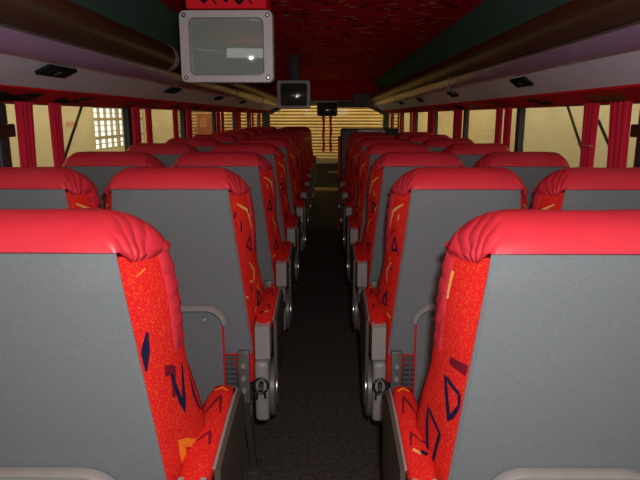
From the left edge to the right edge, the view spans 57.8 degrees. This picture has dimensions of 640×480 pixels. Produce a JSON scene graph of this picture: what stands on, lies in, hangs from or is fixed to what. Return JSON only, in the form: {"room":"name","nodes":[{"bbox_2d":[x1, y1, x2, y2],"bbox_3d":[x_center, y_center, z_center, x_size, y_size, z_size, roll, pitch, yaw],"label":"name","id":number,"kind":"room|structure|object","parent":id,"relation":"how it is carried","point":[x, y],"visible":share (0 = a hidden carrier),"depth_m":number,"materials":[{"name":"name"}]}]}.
{"room":"vehicle interior","nodes":[
{"label":"vehicle interior","id":0,"kind":"room"},
{"bbox_2d":[5,104,146,166],"bbox_3d":[-3.986,-1.128,5.634,0.100,4.150,15.400,0,12,1],"label":"wall","id":1,"kind":"structure","parent":0,"point":[84,138],"depth_m":8.43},
{"bbox_2d":[65,119,78,128],"bbox_3d":[-3.894,-1.821,9.115,0.003,0.150,0.500,0,12,1],"label":"wall sign","id":2,"kind":"object","parent":1,"relation":"attached to","point":[69,123],"visible":0.78,"depth_m":9.05,"materials":[{"name":"brown paint"}]},
{"bbox_2d":[93,107,144,150],"bbox_3d":[-3.921,-2.209,11.384,0.060,0.816,2.900,0,12,1],"label":"window","id":3,"kind":"structure","parent":1,"relation":"in","point":[109,132],"depth_m":10.86,"materials":[{"name":"beige glass"}]},
{"bbox_2d":[4,103,263,113],"bbox_3d":[-1.138,-0.570,5.107,0.050,1.380,12.400,0,12,1],"label":"wall","id":4,"kind":"structure","parent":0,"point":[4,103],"depth_m":2.91,"materials":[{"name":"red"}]},
{"bbox_2d":[0,103,12,166],"bbox_3d":[-1.158,-0.273,2.123,0.036,0.445,0.068,0,12,1],"label":"trim","id":5,"kind":"structure","parent":4,"relation":"attached to","point":[5,150],"depth_m":2.10,"materials":[{"name":"grey"}]},
{"bbox_2d":[0,124,15,137],"bbox_3d":[-1.145,-0.272,1.517,0.045,0.047,1.255,0,12,1],"label":"trim","id":6,"kind":"structure","parent":4,"relation":"attached to","point":[6,130],"depth_m":2.07,"materials":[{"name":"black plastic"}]},
{"bbox_2d":[14,101,36,166],"bbox_3d":[-1.113,-0.267,2.225,0.022,0.512,0.134,0,12,1],"label":"curtain","id":7,"kind":"object","parent":4,"relation":"hanging from","point":[23,110],"visible":0.46,"depth_m":2.18,"materials":[{"name":"red fabric"}]},
{"bbox_2d":[48,103,65,166],"bbox_3d":[-1.110,-0.323,2.484,0.022,0.512,0.105,0,12,1],"label":"curtain","id":8,"kind":"object","parent":4,"relation":"hanging from","point":[54,109],"visible":0.54,"depth_m":2.44,"materials":[{"name":"red fabric"}]},
{"bbox_2d":[65,107,82,158],"bbox_3d":[-1.204,-0.397,2.741,0.014,0.500,0.510,0,12,1],"label":"bar","id":9,"kind":"object","parent":4,"relation":"attached to","point":[80,108],"visible":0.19,"depth_m":2.82,"materials":[{"name":"black metal"}]},
{"bbox_2d":[122,108,132,150],"bbox_3d":[-1.143,-0.561,3.472,0.036,0.445,0.068,0,12,1],"label":"trim","id":10,"kind":"structure","parent":4,"relation":"attached to","point":[126,112],"depth_m":3.42,"materials":[{"name":"grey"}]},
{"bbox_2d":[0,84,269,112],"bbox_3d":[-1.048,-1.147,4.982,0.130,0.065,12.400,0,12,1],"label":"trim","id":11,"kind":"structure","parent":4,"relation":"attached to","point":[8,93],"depth_m":2.72,"materials":[{"name":"red fabric"}]},
{"bbox_2d":[131,107,141,143],"bbox_3d":[-1.098,-0.542,3.512,0.022,0.512,0.147,0,12,1],"label":"curtain","id":12,"kind":"object","parent":4,"relation":"hanging from","point":[135,111],"visible":0.41,"depth_m":3.45,"materials":[{"name":"red fabric"}]},
{"bbox_2d":[0,0,276,109],"bbox_3d":[-0.905,-1.394,5.400,0.399,0.280,10.624,0,12,1],"label":"luggage rack","id":13,"kind":"object","parent":4,"relation":"attached to","point":[109,57],"visible":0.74,"depth_m":2.12,"materials":[{"name":"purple plastic"}]},
{"bbox_2d":[35,64,76,77],"bbox_3d":[-0.890,-0.571,1.964,0.054,0.032,0.210,0,12,1],"label":"light","id":14,"kind":"object","parent":13,"relation":"attached to","point":[49,69],"visible":1,"depth_m":1.93,"materials":[{"name":"black plastic"}]},
{"bbox_2d":[164,87,181,93],"bbox_3d":[-0.873,-0.888,3.450,0.054,0.032,0.210,0,12,1],"label":"light","id":15,"kind":"object","parent":13,"relation":"attached to","point":[172,90],"visible":1,"depth_m":3.40,"materials":[{"name":"black plastic"}]},
{"bbox_2d":[145,108,152,142],"bbox_3d":[-1.096,-0.594,3.754,0.022,0.512,0.103,0,12,1],"label":"curtain","id":16,"kind":"object","parent":4,"relation":"hanging from","point":[148,116],"visible":0.41,"depth_m":3.70,"materials":[{"name":"red fabric"}]},
{"bbox_2d":[69,0,276,90],"bbox_3d":[-1.013,-1.480,4.911,0.300,0.480,12.400,0,12,1],"label":"trim","id":17,"kind":"structure","parent":4,"relation":"attached to","point":[154,19],"depth_m":3.19,"materials":[{"name":"green carpet"}]},
{"bbox_2d":[172,109,178,137],"bbox_3d":[-1.088,-0.734,4.407,0.022,0.512,0.115,0,12,1],"label":"curtain","id":18,"kind":"object","parent":4,"relation":"hanging from","point":[174,111],"visible":0.42,"depth_m":4.35,"materials":[{"name":"red fabric"}]},
{"bbox_2d":[180,110,186,137],"bbox_3d":[-1.128,-0.845,4.802,0.036,0.445,0.068,0,12,1],"label":"trim","id":19,"kind":"structure","parent":4,"relation":"attached to","point":[182,112],"depth_m":4.75,"materials":[{"name":"grey"}]},
{"bbox_2d":[185,109,192,137],"bbox_3d":[-1.083,-0.825,4.836,0.022,0.512,0.194,0,12,1],"label":"curtain","id":20,"kind":"object","parent":4,"relation":"hanging from","point":[188,113],"visible":0.4,"depth_m":4.77,"materials":[{"name":"red fabric"}]},
{"bbox_2d":[211,112,216,132],"bbox_3d":[-1.113,-1.126,6.113,0.036,0.445,0.068,0,12,1],"label":"trim","id":21,"kind":"structure","parent":4,"relation":"attached to","point":[212,113],"depth_m":6.06,"materials":[{"name":"grey"}]},
{"bbox_2d":[216,111,220,131],"bbox_3d":[-1.068,-1.105,6.141,0.022,0.512,0.181,0,12,1],"label":"curtain","id":22,"kind":"object","parent":4,"relation":"hanging from","point":[217,112],"visible":0.36,"depth_m":6.07,"materials":[{"name":"red fabric"}]},
{"bbox_2d":[221,111,223,131],"bbox_3d":[-1.066,-1.157,6.385,0.022,0.512,0.114,0,12,1],"label":"curtain","id":23,"kind":"object","parent":4,"relation":"hanging from","point":[222,112],"visible":0.39,"depth_m":6.32,"materials":[{"name":"red fabric"}]},
{"bbox_2d":[232,112,235,129],"bbox_3d":[-1.098,-1.408,7.433,0.036,0.445,0.068,0,12,1],"label":"trim","id":24,"kind":"structure","parent":4,"relation":"attached to","point":[233,113],"depth_m":7.38,"materials":[{"name":"grey"}]},
{"bbox_2d":[235,112,238,129],"bbox_3d":[-1.054,-1.377,7.414,0.022,0.512,0.181,0,12,1],"label":"curtain","id":25,"kind":"object","parent":4,"relation":"hanging from","point":[236,113],"visible":0.46,"depth_m":7.35,"materials":[{"name":"red fabric"}]},
{"bbox_2d":[238,112,240,128],"bbox_3d":[-1.051,-1.425,7.638,0.022,0.512,0.116,0,12,1],"label":"curtain","id":26,"kind":"object","parent":4,"relation":"hanging from","point":[239,113],"visible":0.38,"depth_m":7.58,"materials":[{"name":"red fabric"}]},
{"bbox_2d":[246,113,248,126],"bbox_3d":[-1.083,-1.690,8.753,0.036,0.445,0.068,0,12,1],"label":"trim","id":27,"kind":"structure","parent":4,"relation":"attached to","point":[247,114],"depth_m":8.69,"materials":[{"name":"grey"}]},
{"bbox_2d":[249,112,250,126],"bbox_3d":[-1.040,-1.645,8.666,0.022,0.512,0.161,0,12,1],"label":"curtain","id":28,"kind":"object","parent":4,"relation":"hanging from","point":[249,112],"visible":0.4,"depth_m":8.59,"materials":[{"name":"red fabric"}]},
{"bbox_2d":[151,109,173,142],"bbox_3d":[-3.572,-2.706,13.013,0.560,4.150,0.100,0,12,1],"label":"wall","id":29,"kind":"structure","parent":0,"point":[162,120],"depth_m":12.99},
{"bbox_2d":[178,105,399,157],"bbox_3d":[-0.717,-2.408,13.025,5.130,3.562,0.056,0,12,1],"label":"roller shutter","id":30,"kind":"object","parent":29,"relation":"attached to","point":[367,117],"visible":0.04,"depth_m":12.96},
{"bbox_2d":[159,0,484,81],"bbox_3d":[0.032,-1.692,4.854,1.830,0.041,12.400,0,12,1],"label":"ceiling","id":31,"kind":"structure","parent":0,"point":[333,40],"depth_m":4.30,"materials":[{"name":"red fabric"}]},
{"bbox_2d":[179,0,274,82],"bbox_3d":[-0.337,-0.859,2.252,0.340,0.498,0.364,0,12,1],"label":"television","id":32,"kind":"object","parent":31,"relation":"hanging from","point":[222,41],"visible":1,"depth_m":2.10,"materials":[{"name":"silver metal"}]},
{"bbox_2d":[277,54,309,108],"bbox_3d":[-0.265,-1.640,6.021,0.338,0.546,0.364,0,12,1],"label":"television","id":33,"kind":"object","parent":31,"relation":"hanging from","point":[293,93],"visible":1,"depth_m":5.89,"materials":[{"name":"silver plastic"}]},
{"bbox_2d":[234,183,412,479],"bbox_3d":[0.036,0.154,5.207,2.400,0.080,12.320,0,12,1],"label":"floor","id":34,"kind":"structure","parent":0,"point":[321,429],"depth_m":2.65,"materials":[{"name":"carpet"}]},
{"bbox_2d":[0,167,102,208],"bbox_3d":[-0.876,0.255,2.020,0.448,1.056,0.635,0,12,1],"label":"seat","id":35,"kind":"object","parent":34,"relation":"on","point":[20,187],"visible":0.24,"depth_m":1.63,"materials":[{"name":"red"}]},
{"bbox_2d":[62,151,165,208],"bbox_3d":[-0.867,0.098,2.754,0.448,1.056,0.635,0,12,1],"label":"seat","id":36,"kind":"object","parent":34,"relation":"on","point":[99,167],"visible":0.11,"depth_m":2.36,"materials":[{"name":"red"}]},
{"bbox_2d":[0,208,244,479],"bbox_3d":[-0.446,0.417,1.282,0.591,1.056,0.666,0,12,1],"label":"seat","id":37,"kind":"object","parent":34,"relation":"on","point":[97,382],"visible":1,"depth_m":0.94,"materials":[{"name":"red"}]},
{"bbox_2d":[126,143,198,166],"bbox_3d":[-0.859,-0.059,3.487,0.448,1.056,0.635,0,12,1],"label":"seat","id":38,"kind":"object","parent":34,"relation":"on","point":[167,153],"visible":0.07,"depth_m":3.09,"materials":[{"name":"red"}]},
{"bbox_2d":[166,138,220,150],"bbox_3d":[-0.850,-0.215,4.221,0.448,1.056,0.635,0,12,1],"label":"seat","id":39,"kind":"object","parent":34,"relation":"on","point":[202,144],"visible":0.12,"depth_m":3.83,"materials":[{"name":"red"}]},
{"bbox_2d":[104,167,283,475],"bbox_3d":[-0.383,0.258,2.008,0.515,1.056,0.650,0,12,1],"label":"seat","id":40,"kind":"object","parent":34,"relation":"on","point":[206,214],"visible":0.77,"depth_m":1.69,"materials":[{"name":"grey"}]},
{"bbox_2d":[192,134,238,142],"bbox_3d":[-0.842,-0.372,4.954,0.448,1.056,0.635,0,12,1],"label":"seat","id":41,"kind":"object","parent":34,"relation":"on","point":[223,138],"visible":0.06,"depth_m":4.56,"materials":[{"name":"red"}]},
{"bbox_2d":[210,132,250,138],"bbox_3d":[-0.834,-0.529,5.687,0.448,1.056,0.635,0,12,1],"label":"seat","id":42,"kind":"object","parent":34,"relation":"on","point":[239,135],"visible":0.05,"depth_m":5.30,"materials":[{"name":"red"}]},
{"bbox_2d":[172,151,294,356],"bbox_3d":[-0.377,0.101,2.741,0.515,1.056,0.650,0,12,1],"label":"seat","id":43,"kind":"object","parent":34,"relation":"on","point":[274,255],"visible":0.39,"depth_m":2.43,"materials":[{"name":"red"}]},
{"bbox_2d":[225,130,259,135],"bbox_3d":[-0.825,-0.686,6.421,0.448,1.056,0.635,0,12,1],"label":"seat","id":44,"kind":"object","parent":34,"relation":"on","point":[250,132],"visible":0.03,"depth_m":6.03,"materials":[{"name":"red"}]},
{"bbox_2d":[237,129,266,133],"bbox_3d":[-0.817,-0.843,7.154,0.448,1.056,0.635,0,12,1],"label":"seat","id":45,"kind":"object","parent":34,"relation":"on","point":[260,131],"visible":0.04,"depth_m":6.77,"materials":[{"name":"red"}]},
{"bbox_2d":[210,143,300,281],"bbox_3d":[-0.371,-0.056,3.474,0.515,1.056,0.650,0,12,1],"label":"seat","id":46,"kind":"object","parent":34,"relation":"on","point":[288,223],"visible":0.31,"depth_m":3.16,"materials":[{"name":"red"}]},
{"bbox_2d":[245,127,271,131],"bbox_3d":[-0.809,-0.999,7.887,0.448,1.056,0.635,0,12,1],"label":"seat","id":47,"kind":"object","parent":34,"relation":"on","point":[267,129],"visible":0.06,"depth_m":7.50,"materials":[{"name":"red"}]},
{"bbox_2d":[254,126,276,129],"bbox_3d":[-0.800,-1.156,8.621,0.448,1.056,0.635,0,12,1],"label":"seat","id":48,"kind":"object","parent":34,"relation":"on","point":[271,127],"visible":0.03,"depth_m":8.26,"materials":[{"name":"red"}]},
{"bbox_2d":[235,138,306,285],"bbox_3d":[-0.350,-0.213,4.208,0.515,1.056,0.650,0,12,1],"label":"seat","id":49,"kind":"object","parent":34,"relation":"on","point":[297,203],"visible":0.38,"depth_m":3.90,"materials":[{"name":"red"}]},
{"bbox_2d":[250,134,308,230],"bbox_3d":[-0.347,-0.369,4.941,0.515,1.056,0.650,0,12,1],"label":"seat","id":50,"kind":"object","parent":34,"relation":"on","point":[303,189],"visible":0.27,"depth_m":4.64,"materials":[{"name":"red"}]},
{"bbox_2d":[262,132,311,215],"bbox_3d":[-0.338,-0.526,5.675,0.515,1.056,0.650,0,12,1],"label":"seat","id":51,"kind":"object","parent":34,"relation":"on","point":[306,179],"visible":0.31,"depth_m":5.38,"materials":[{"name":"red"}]},
{"bbox_2d":[269,130,312,203],"bbox_3d":[-0.330,-0.683,6.408,0.515,1.056,0.650,0,12,1],"label":"seat","id":52,"kind":"object","parent":34,"relation":"on","point":[309,172],"visible":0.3,"depth_m":6.11,"materials":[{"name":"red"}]},
{"bbox_2d":[276,129,314,194],"bbox_3d":[-0.322,-0.840,7.141,0.515,1.056,0.650,0,12,1],"label":"seat","id":53,"kind":"object","parent":34,"relation":"on","point":[311,166],"visible":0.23,"depth_m":6.87,"materials":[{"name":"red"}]},
{"bbox_2d":[280,127,315,184],"bbox_3d":[-0.313,-0.997,7.875,0.515,1.056,0.650,0,12,1],"label":"seat","id":54,"kind":"object","parent":34,"relation":"on","point":[312,161],"visible":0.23,"depth_m":7.58,"materials":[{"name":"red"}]},
{"bbox_2d":[286,126,316,178],"bbox_3d":[-0.305,-1.153,8.608,0.515,1.056,0.650,0,12,1],"label":"seat","id":55,"kind":"object","parent":34,"relation":"on","point":[307,128],"visible":0.19,"depth_m":8.33,"materials":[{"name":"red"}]},
{"bbox_2d":[315,187,337,191],"bbox_3d":[0.071,-0.825,9.512,0.770,0.034,0.350,0,12,1],"label":"trim","id":56,"kind":"structure","parent":34,"relation":"on","point":[317,189],"depth_m":9.40,"materials":[{"name":"brown"}]},
{"bbox_2d":[316,158,337,182],"bbox_3d":[0.121,-1.298,10.804,2.000,0.420,0.645,0,12,1],"label":"dashboard","id":57,"kind":"object","parent":34,"relation":"on","point":[327,168],"visible":0.31,"depth_m":10.54,"materials":[{"name":"brown"}]},
{"bbox_2d":[338,132,385,215],"bbox_3d":[0.417,-0.524,5.666,0.478,1.056,0.650,0,12,1],"label":"seat","id":58,"kind":"object","parent":34,"relation":"on","point":[341,180],"visible":0.17,"depth_m":5.38,"materials":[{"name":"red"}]},
{"bbox_2d":[340,135,395,252],"bbox_3d":[0.409,-0.368,4.933,0.478,1.056,0.650,0,12,1],"label":"seat","id":59,"kind":"object","parent":34,"relation":"on","point":[345,189],"visible":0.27,"depth_m":4.64,"materials":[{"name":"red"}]},
{"bbox_2d":[338,128,398,230],"bbox_3d":[0.498,-0.615,6.043,0.623,1.076,0.074,0,12,1],"label":"wall","id":60,"kind":"structure","parent":34,"relation":"on","point":[344,132],"depth_m":5.94,"materials":[{"name":"black plastic"}]},
{"bbox_2d":[342,138,409,286],"bbox_3d":[0.400,-0.211,4.199,0.478,1.056,0.650,0,12,1],"label":"seat","id":61,"kind":"object","parent":34,"relation":"on","point":[349,203],"visible":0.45,"depth_m":3.90,"materials":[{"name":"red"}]},
{"bbox_2d":[346,143,430,282],"bbox_3d":[0.392,-0.054,3.466,0.478,1.056,0.650,0,12,1],"label":"seat","id":62,"kind":"object","parent":34,"relation":"on","point":[356,223],"visible":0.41,"depth_m":3.16,"materials":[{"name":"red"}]},
{"bbox_2d":[350,151,463,360],"bbox_3d":[0.383,0.103,2.733,0.478,1.056,0.650,0,12,1],"label":"seat","id":63,"kind":"object","parent":34,"relation":"on","point":[368,255],"visible":0.41,"depth_m":2.42,"materials":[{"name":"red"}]},
{"bbox_2d":[395,132,432,138],"bbox_3d":[0.878,-0.525,5.669,0.416,1.056,0.635,0,12,1],"label":"seat","id":64,"kind":"object","parent":34,"relation":"on","point":[405,135],"visible":0.02,"depth_m":5.28,"materials":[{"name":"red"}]},
{"bbox_2d":[406,135,449,143],"bbox_3d":[0.870,-0.368,4.935,0.416,1.056,0.635,0,12,1],"label":"seat","id":65,"kind":"object","parent":34,"relation":"on","point":[414,138],"visible":0.04,"depth_m":4.54,"materials":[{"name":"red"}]},
{"bbox_2d":[360,167,528,476],"bbox_3d":[0.378,0.260,1.999,0.478,1.056,0.650,0,12,1],"label":"seat","id":66,"kind":"object","parent":34,"relation":"on","point":[427,206],"visible":0.64,"depth_m":1.68,"materials":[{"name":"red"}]},
{"bbox_2d":[421,138,473,151],"bbox_3d":[0.861,-0.211,4.202,0.416,1.056,0.635,0,12,1],"label":"seat","id":67,"kind":"object","parent":34,"relation":"on","point":[434,144],"visible":0.06,"depth_m":3.81,"materials":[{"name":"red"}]},
{"bbox_2d":[442,143,510,166],"bbox_3d":[0.853,-0.054,3.469,0.416,1.056,0.635,0,12,1],"label":"seat","id":68,"kind":"object","parent":34,"relation":"on","point":[469,154],"visible":0.11,"depth_m":3.07,"materials":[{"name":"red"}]},
{"bbox_2d":[383,209,639,479],"bbox_3d":[0.391,0.420,1.267,0.500,1.056,0.650,0,12,1],"label":"seat","id":69,"kind":"object","parent":34,"relation":"on","point":[534,371],"visible":1,"depth_m":0.93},
{"bbox_2d":[473,152,569,208],"bbox_3d":[0.845,0.102,2.735,0.416,1.056,0.635,0,12,1],"label":"seat","id":70,"kind":"object","parent":34,"relation":"on","point":[531,167],"visible":0.07,"depth_m":2.34,"materials":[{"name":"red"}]},
{"bbox_2d":[530,167,639,209],"bbox_3d":[0.836,0.259,2.002,0.416,1.056,0.635,0,12,1],"label":"seat","id":71,"kind":"object","parent":34,"relation":"on","point":[572,188],"visible":0.21,"depth_m":1.61,"materials":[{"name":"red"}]},
{"bbox_2d":[262,82,388,127],"bbox_3d":[0.105,-2.036,11.028,2.380,1.870,0.220,0,12,1],"label":"wall","id":72,"kind":"structure","parent":0,"point":[318,90],"depth_m":10.81,"materials":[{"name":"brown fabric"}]},
{"bbox_2d":[267,107,280,114],"bbox_3d":[-0.678,-2.494,10.657,0.600,0.380,0.130,0,12,1],"label":"trim","id":73,"kind":"structure","parent":72,"relation":"attached to","point":[276,109],"depth_m":10.62,"materials":[{"name":"grey plastic"}]},
{"bbox_2d":[317,103,336,115],"bbox_3d":[0.131,-2.382,10.600,0.370,0.236,0.196,0,12,1],"label":"mirror","id":74,"kind":"object","parent":72,"relation":"attached to","point":[323,109],"visible":1,"depth_m":10.50,"materials":[{"name":"black plastic"}]},
{"bbox_2d":[322,116,324,151],"bbox_3d":[0.066,-1.954,10.611,0.058,0.685,0.006,1,12,7],"label":"ribbon","id":75,"kind":"object","parent":74,"relation":"hanging from","point":[323,117],"visible":1,"depth_m":10.61,"materials":[{"name":"red fabric"}]},
{"bbox_2d":[318,106,335,113],"bbox_3d":[0.130,-2.357,10.507,0.330,0.155,0.003,0,12,1],"label":"mirror glass","id":76,"kind":"object","parent":74,"relation":"attached to","point":[321,109],"depth_m":10.51,"materials":[{"name":"grey"}]},
{"bbox_2d":[329,116,331,151],"bbox_3d":[0.195,-1.954,10.609,0.057,0.685,0.006,1,12,7],"label":"ribbon","id":77,"kind":"object","parent":74,"relation":"hanging from","point":[330,117],"visible":1,"depth_m":10.61,"materials":[{"name":"red fabric"}]},
{"bbox_2d":[310,100,366,107],"bbox_3d":[0.099,-2.516,10.764,1.950,0.160,0.205,0,12,1],"label":"trim","id":78,"kind":"structure","parent":72,"relation":"attached to","point":[340,103],"depth_m":10.69,"materials":[{"name":"grey"}]},
{"bbox_2d":[404,111,453,137],"bbox_3d":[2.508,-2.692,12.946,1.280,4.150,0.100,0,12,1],"label":"window","id":79,"kind":"structure","parent":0,"point":[445,118],"depth_m":12.91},
{"bbox_2d":[387,103,639,113],"bbox_3d":[1.212,-0.565,5.081,0.050,1.380,12.400,0,12,1],"label":"wall","id":80,"kind":"structure","parent":0,"point":[633,103],"depth_m":3.15,"materials":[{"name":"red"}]},
{"bbox_2d":[354,93,386,114],"bbox_3d":[0.922,-2.490,10.640,0.600,0.380,0.130,0,12,1],"label":"trim","id":81,"kind":"structure","parent":80,"relation":"attached to","point":[362,99],"depth_m":10.57,"materials":[{"name":"grey plastic"}]},
{"bbox_2d":[399,112,401,132],"bbox_3d":[1.196,-1.635,8.623,0.022,0.512,0.161,0,12,1],"label":"curtain","id":82,"kind":"object","parent":80,"relation":"hanging from","point":[400,128],"visible":0.52,"depth_m":8.55,"materials":[{"name":"red fabric"}]},
{"bbox_2d":[402,113,403,131],"bbox_3d":[1.241,-1.685,8.727,0.036,0.445,0.068,0,12,1],"label":"trim","id":83,"kind":"structure","parent":80,"relation":"attached to","point":[402,113],"depth_m":8.68,"materials":[{"name":"grey"}]},
{"bbox_2d":[409,112,411,131],"bbox_3d":[1.184,-1.415,7.595,0.022,0.512,0.116,0,12,1],"label":"curtain","id":84,"kind":"object","parent":80,"relation":"hanging from","point":[410,128],"visible":0.56,"depth_m":7.54,"materials":[{"name":"red fabric"}]},
{"bbox_2d":[412,112,414,131],"bbox_3d":[1.182,-1.365,7.361,0.022,0.512,0.170,0,12,1],"label":"curtain","id":85,"kind":"object","parent":80,"relation":"hanging from","point":[413,113],"visible":0.51,"depth_m":7.29,"materials":[{"name":"red fabric"}]},
{"bbox_2d":[415,112,417,131],"bbox_3d":[1.226,-1.402,7.407,0.036,0.445,0.068,0,12,1],"label":"trim","id":86,"kind":"structure","parent":80,"relation":"attached to","point":[416,113],"depth_m":7.36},
{"bbox_2d":[427,111,430,131],"bbox_3d":[1.169,-1.127,6.248,0.022,0.512,0.136,0,12,1],"label":"curtain","id":87,"kind":"object","parent":80,"relation":"hanging from","point":[429,112],"visible":0.41,"depth_m":6.19,"materials":[{"name":"red fabric"}]},
{"bbox_2d":[430,111,434,134],"bbox_3d":[1.167,-1.085,6.052,0.022,0.512,0.170,0,12,1],"label":"curtain","id":88,"kind":"object","parent":80,"relation":"hanging from","point":[432,112],"visible":0.42,"depth_m":5.97,"materials":[{"name":"red fabric"}]},
{"bbox_2d":[434,112,437,134],"bbox_3d":[1.211,-1.120,6.087,0.036,0.445,0.068,0,12,1],"label":"trim","id":89,"kind":"structure","parent":80,"relation":"attached to","point":[436,113],"depth_m":6.04,"materials":[{"name":"grey"}]},
{"bbox_2d":[453,110,457,137],"bbox_3d":[1.154,-0.856,4.979,0.022,0.512,0.138,0,12,1],"label":"curtain","id":90,"kind":"object","parent":80,"relation":"hanging from","point":[455,111],"visible":0.47,"depth_m":4.93,"materials":[{"name":"red fabric"}]},
{"bbox_2d":[456,109,462,137],"bbox_3d":[1.153,-0.824,4.830,0.022,0.512,0.149,0,12,1],"label":"curtain","id":91,"kind":"object","parent":80,"relation":"hanging from","point":[460,112],"visible":0.48,"depth_m":4.76,"materials":[{"name":"red fabric"}]},
{"bbox_2d":[462,110,469,137],"bbox_3d":[1.196,-0.840,4.777,0.036,0.445,0.068,0,12,1],"label":"trim","id":92,"kind":"structure","parent":80,"relation":"attached to","point":[466,112],"depth_m":4.73,"materials":[{"name":"grey"}]},
{"bbox_2d":[374,0,570,90],"bbox_3d":[1.082,-1.475,4.888,0.310,0.480,12.400,0,12,1],"label":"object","id":93,"kind":"structure","parent":80,"relation":"attached to","point":[489,19],"depth_m":3.75,"materials":[{"name":"plastic"}]},
{"bbox_2d":[494,107,502,143],"bbox_3d":[1.140,-0.591,3.739,0.022,0.512,0.125,0,12,1],"label":"curtain","id":94,"kind":"object","parent":80,"relation":"hanging from","point":[499,111],"visible":0.43,"depth_m":3.68,"materials":[{"name":"red fabric"}]},
{"bbox_2d":[369,0,639,109],"bbox_3d":[1.010,-1.397,5.378,0.359,0.296,10.624,0,12,1],"label":"luggage rack","id":95,"kind":"object","parent":80,"relation":"attached to","point":[575,44],"visible":0.99,"depth_m":2.24,"materials":[{"name":"purple plastic"}]},
{"bbox_2d":[447,91,458,96],"bbox_3d":[0.962,-1.059,4.211,0.050,0.040,0.210,0,12,1],"label":"light","id":96,"kind":"object","parent":95,"relation":"attached to","point":[449,93],"visible":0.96,"depth_m":4.17,"materials":[{"name":"black plastic"}]},
{"bbox_2d":[509,76,533,87],"bbox_3d":[0.945,-0.741,2.725,0.050,0.040,0.210,0,12,1],"label":"light","id":97,"kind":"object","parent":95,"relation":"attached to","point":[519,82],"visible":1,"depth_m":2.69,"materials":[{"name":"black plastic"}]},
{"bbox_2d":[502,107,512,148],"bbox_3d":[1.138,-0.553,3.562,0.022,0.512,0.125,0,12,1],"label":"curtain","id":98,"kind":"object","parent":80,"relation":"hanging from","point":[508,110],"visible":0.41,"depth_m":3.50,"materials":[{"name":"red fabric"}]},
{"bbox_2d":[381,84,639,112],"bbox_3d":[1.122,-1.142,4.959,0.130,0.065,12.400,0,12,1],"label":"trim","id":99,"kind":"structure","parent":80,"relation":"attached to","point":[604,95],"depth_m":2.73,"materials":[{"name":"red fabric"}]},
{"bbox_2d":[514,108,525,151],"bbox_3d":[1.181,-0.556,3.447,0.036,0.445,0.068,0,12,1],"label":"trim","id":100,"kind":"structure","parent":80,"relation":"attached to","point":[521,112],"depth_m":3.40,"materials":[{"name":"grey"}]},
{"bbox_2d":[566,107,580,149],"bbox_3d":[1.231,-0.400,2.708,0.014,0.480,0.500,0,12,1],"label":"bar","id":101,"kind":"object","parent":80,"relation":"attached to","point":[568,108],"visible":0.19,"depth_m":2.81,"materials":[{"name":"black metal"}]},
{"bbox_2d":[578,103,599,166],"bbox_3d":[1.123,-0.317,2.460,0.027,0.512,0.133,0,12,1],"label":"curtain","id":102,"kind":"object","parent":80,"relation":"hanging from","point":[591,110],"visible":0.56,"depth_m":2.41,"materials":[{"name":"red fabric"}]},
{"bbox_2d":[598,119,607,145],"bbox_3d":[1.242,-0.338,2.440,0.014,0.331,0.389,0,12,1],"label":"bar","id":103,"kind":"object","parent":80,"relation":"attached to","point":[599,121],"visible":0.31,"depth_m":2.54,"materials":[{"name":"black metal"}]},
{"bbox_2d":[606,101,632,167],"bbox_3d":[1.123,-0.263,2.205,0.022,0.512,0.176,0,12,1],"label":"curtain","id":104,"kind":"object","parent":80,"relation":"hanging from","point":[620,112],"visible":0.49,"depth_m":2.17,"materials":[{"name":"red fabric"}]},
{"bbox_2d":[630,124,639,137],"bbox_3d":[1.139,-0.266,1.492,0.045,0.047,1.255,0,12,1],"label":"trim","id":105,"kind":"structure","parent":80,"relation":"attached to","point":[635,128],"depth_m":2.06,"materials":[{"name":"black plastic"}]},
{"bbox_2d":[633,111,639,166],"bbox_3d":[1.166,-0.267,2.098,0.036,0.445,0.068,0,12,1],"label":"trim","id":106,"kind":"structure","parent":80,"relation":"attached to","point":[637,148],"depth_m":2.10,"materials":[{"name":"grey"}]},
{"bbox_2d":[461,104,639,167],"bbox_3d":[3.114,-1.111,5.556,0.100,4.150,15.400,0,12,1],"label":"window","id":107,"kind":"structure","parent":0,"point":[547,129],"depth_m":7.67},
{"bbox_3d":[-0.386,0.934,6.033,7.100,0.050,15.400,0,12,1],"label":"floor","id":108,"kind":"structure","parent":0,"visible":0},
{"bbox_2d":[196,114,216,134],"bbox_3d":[-2.455,-1.686,12.906,0.500,2.200,0.110,0,12,1],"label":"hall door","id":109,"kind":"structure","parent":108,"relation":"on","point":[204,121],"depth_m":12.72,"materials":[{"name":"brown paint"}]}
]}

